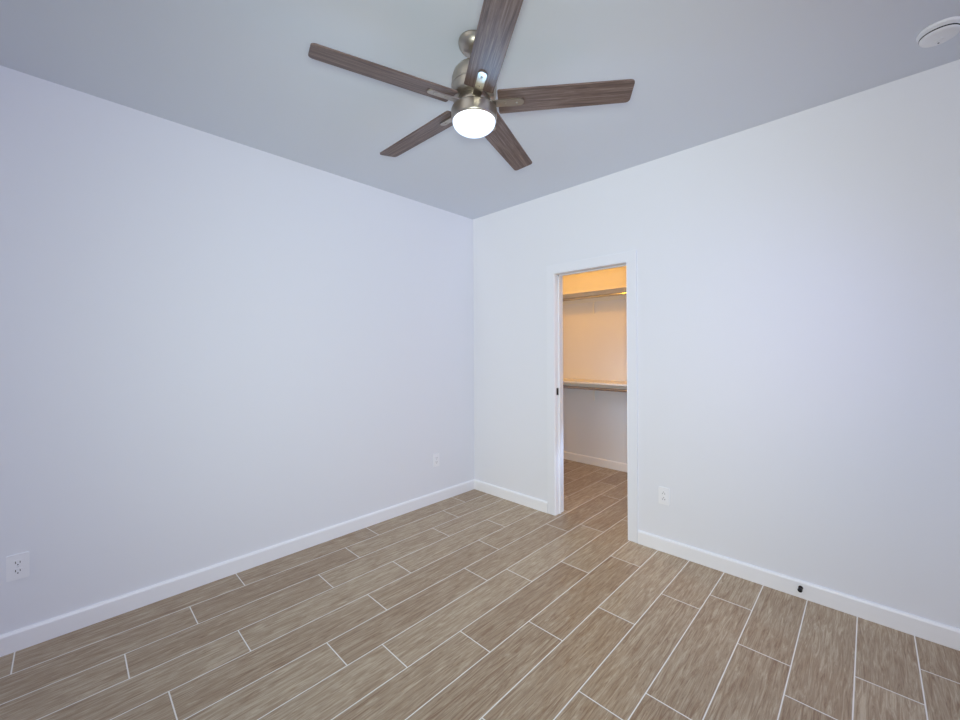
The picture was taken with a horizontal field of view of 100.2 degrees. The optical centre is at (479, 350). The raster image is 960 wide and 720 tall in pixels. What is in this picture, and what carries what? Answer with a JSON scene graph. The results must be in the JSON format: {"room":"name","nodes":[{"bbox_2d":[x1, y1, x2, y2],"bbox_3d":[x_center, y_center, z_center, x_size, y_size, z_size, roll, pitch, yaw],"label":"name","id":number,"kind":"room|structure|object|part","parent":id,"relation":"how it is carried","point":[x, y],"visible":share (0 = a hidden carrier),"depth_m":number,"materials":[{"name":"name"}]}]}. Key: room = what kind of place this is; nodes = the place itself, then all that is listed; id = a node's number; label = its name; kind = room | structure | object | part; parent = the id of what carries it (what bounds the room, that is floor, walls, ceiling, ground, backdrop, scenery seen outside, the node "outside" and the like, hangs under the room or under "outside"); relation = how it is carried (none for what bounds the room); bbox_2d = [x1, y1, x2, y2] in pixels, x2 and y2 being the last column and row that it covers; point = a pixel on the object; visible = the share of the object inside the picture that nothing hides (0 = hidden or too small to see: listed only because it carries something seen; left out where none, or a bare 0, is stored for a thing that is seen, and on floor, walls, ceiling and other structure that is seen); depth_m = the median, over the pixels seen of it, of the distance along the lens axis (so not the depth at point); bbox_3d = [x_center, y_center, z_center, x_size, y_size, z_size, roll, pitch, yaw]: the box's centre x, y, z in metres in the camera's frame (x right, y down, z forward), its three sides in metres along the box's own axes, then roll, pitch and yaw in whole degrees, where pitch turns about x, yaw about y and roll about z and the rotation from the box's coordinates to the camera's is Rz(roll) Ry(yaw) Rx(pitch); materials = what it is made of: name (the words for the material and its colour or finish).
{"room":"empty bedroom","nodes":[
{"label":"empty bedroom","id":0,"kind":"room"},
{"bbox_2d":[0,65,473,634],"bbox_3d":[-1.315,0.037,2.882,0.115,2.740,3.472,0,0,44],"label":"wall","id":1,"kind":"structure","parent":0,"point":[214,349],"depth_m":2.40,"materials":[{"name":"white paint"}]},
{"bbox_2d":[6,552,28,581],"bbox_3d":[-2.184,1.020,1.895,0.010,0.118,0.072,0,0,44],"label":"electrical outlet","id":2,"kind":"object","parent":1,"relation":"attached to","point":[17,566],"visible":1,"depth_m":1.89,"materials":[{"name":"white plastic"}]},
{"bbox_2d":[0,479,475,656],"bbox_3d":[-1.221,1.359,2.879,0.014,0.095,3.357,0,0,44],"label":"baseboard","id":3,"kind":"structure","parent":1,"relation":"attached to","point":[72,621],"depth_m":2.38,"materials":[{"name":"white paint"}]},
{"bbox_2d":[433,453,439,466],"bbox_3d":[-0.406,1.013,3.726,0.010,0.118,0.072,0,0,44],"label":"electrical outlet","id":4,"kind":"object","parent":1,"relation":"attached to","point":[436,460],"visible":1,"depth_m":3.72,"materials":[{"name":"white plastic"}]},
{"bbox_2d":[0,459,959,719],"bbox_3d":[0.383,1.458,2.431,4.080,0.120,5.180,0,0,44],"label":"floor","id":5,"kind":"structure","parent":0,"point":[474,605],"depth_m":1.92,"materials":[{"name":"tile"}]},
{"bbox_2d":[0,0,959,218],"bbox_3d":[-0.044,-1.400,1.680,3.624,0.120,3.530,0,0,44],"label":"ceiling","id":6,"kind":"structure","parent":0,"point":[251,73],"depth_m":1.90,"materials":[{"name":"white paint"}]},
{"bbox_2d":[308,0,634,169],"bbox_3d":[-0.062,-1.140,1.769,1.225,0.400,1.280,0,0,44],"label":"fan","id":7,"kind":"object","parent":6,"relation":"hanging from","point":[470,93],"visible":1,"depth_m":1.66,"materials":[{"name":"brown wood"}]},
{"label":"blade","id":8,"kind":"part","parent":7,"relation":"part of","materials":[{"name":"brown wood"}]},
{"bbox_3d":[-0.304,-1.068,1.999,0.555,0.007,0.124,0,12,43],"label":"blade","id":9,"kind":"part","parent":7,"relation":"part of","materials":[{"name":"brown wood"}]},
{"bbox_3d":[-0.025,-0.967,1.737,0.186,0.054,0.186,0,0,44],"label":"glass","id":10,"kind":"part","parent":7,"relation":"part of","materials":[{"name":"white glass"}]},
{"bbox_3d":[0.045,-1.070,1.361,0.124,0.007,0.555,12,-2,-11],"label":"blade","id":11,"kind":"part","parent":7,"relation":"part of","materials":[{"name":"brown wood"}]},
{"bbox_3d":[0.137,-1.071,2.083,0.124,0.007,0.555,-14,-6,25],"label":"blade","id":12,"kind":"part","parent":7,"relation":"part of","materials":[{"name":"brown wood"}]},
{"bbox_3d":[0.354,-1.072,1.689,0.555,0.007,0.124,0,-12,7],"label":"blade","id":13,"kind":"part","parent":7,"relation":"part of","materials":[{"name":"brown wood"}]},
{"bbox_2d":[916,16,959,47],"bbox_3d":[1.928,-1.328,1.683,0.132,0.044,0.132,0,0,44],"label":"smoke detector","id":14,"kind":"object","parent":6,"relation":"attached to","point":[939,32],"visible":1,"depth_m":1.66,"materials":[{"name":"white plastic"}]},
{"bbox_2d":[563,266,626,463],"bbox_3d":[1.763,0.021,4.613,3.030,2.740,0.115,0,0,44],"label":"wall","id":15,"kind":"structure","parent":0,"point":[595,346],"depth_m":4.85,"materials":[{"name":"white paint"}]},
{"bbox_2d":[563,286,626,400],"bbox_3d":[1.583,-0.052,4.429,2.803,1.303,0.403,0,0,44],"label":"closet shelf","id":16,"kind":"object","parent":15,"relation":"attached to","point":[603,294],"visible":0.29,"depth_m":4.68,"materials":[{"name":"white wood"}]},
{"bbox_2d":[563,451,626,471],"bbox_3d":[1.725,1.343,4.567,2.800,0.095,0.014,0,0,44],"label":"baseboard","id":17,"kind":"structure","parent":15,"relation":"attached to","point":[619,466],"depth_m":4.86,"materials":[{"name":"white paint"}]},
{"bbox_2d":[473,59,959,628],"bbox_3d":[1.030,0.025,3.105,4.080,2.740,0.115,0,0,44],"label":"wall","id":18,"kind":"structure","parent":0,"point":[799,339],"depth_m":2.31,"materials":[{"name":"white paint"}]},
{"bbox_2d":[476,480,547,512],"bbox_3d":[0.273,1.351,3.757,0.866,0.095,0.014,0,0,44],"label":"baseboard","id":19,"kind":"structure","parent":18,"relation":"attached to","point":[541,505],"depth_m":3.71,"materials":[{"name":"white paint"}]},
{"bbox_2d":[546,250,637,542],"bbox_3d":[0.905,0.332,3.228,0.782,2.126,0.139,0,0,44],"label":"door frame","id":20,"kind":"structure","parent":18,"relation":"attached to","point":[556,273],"depth_m":3.38,"materials":[{"name":"white paint"}]},
{"bbox_2d":[658,486,669,505],"bbox_3d":[1.278,1.006,2.785,0.072,0.118,0.010,0,0,44],"label":"electrical outlet","id":21,"kind":"object","parent":18,"relation":"attached to","point":[663,495],"visible":1,"depth_m":2.78,"materials":[{"name":"white plastic"}]},
{"bbox_2d":[638,530,959,650],"bbox_3d":[1.749,1.343,2.323,1.678,0.095,0.014,0,0,44],"label":"baseboard","id":22,"kind":"structure","parent":18,"relation":"attached to","point":[942,634],"depth_m":2.21,"materials":[{"name":"white paint"}]},
{"bbox_2d":[797,586,802,592],"bbox_3d":[1.792,1.333,2.243,0.022,0.022,0.041,0,0,44],"label":"doorstop","id":23,"kind":"object","parent":22,"relation":"attached to","point":[800,589],"visible":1,"depth_m":2.23,"materials":[{"name":"black rubber"}]}
]}

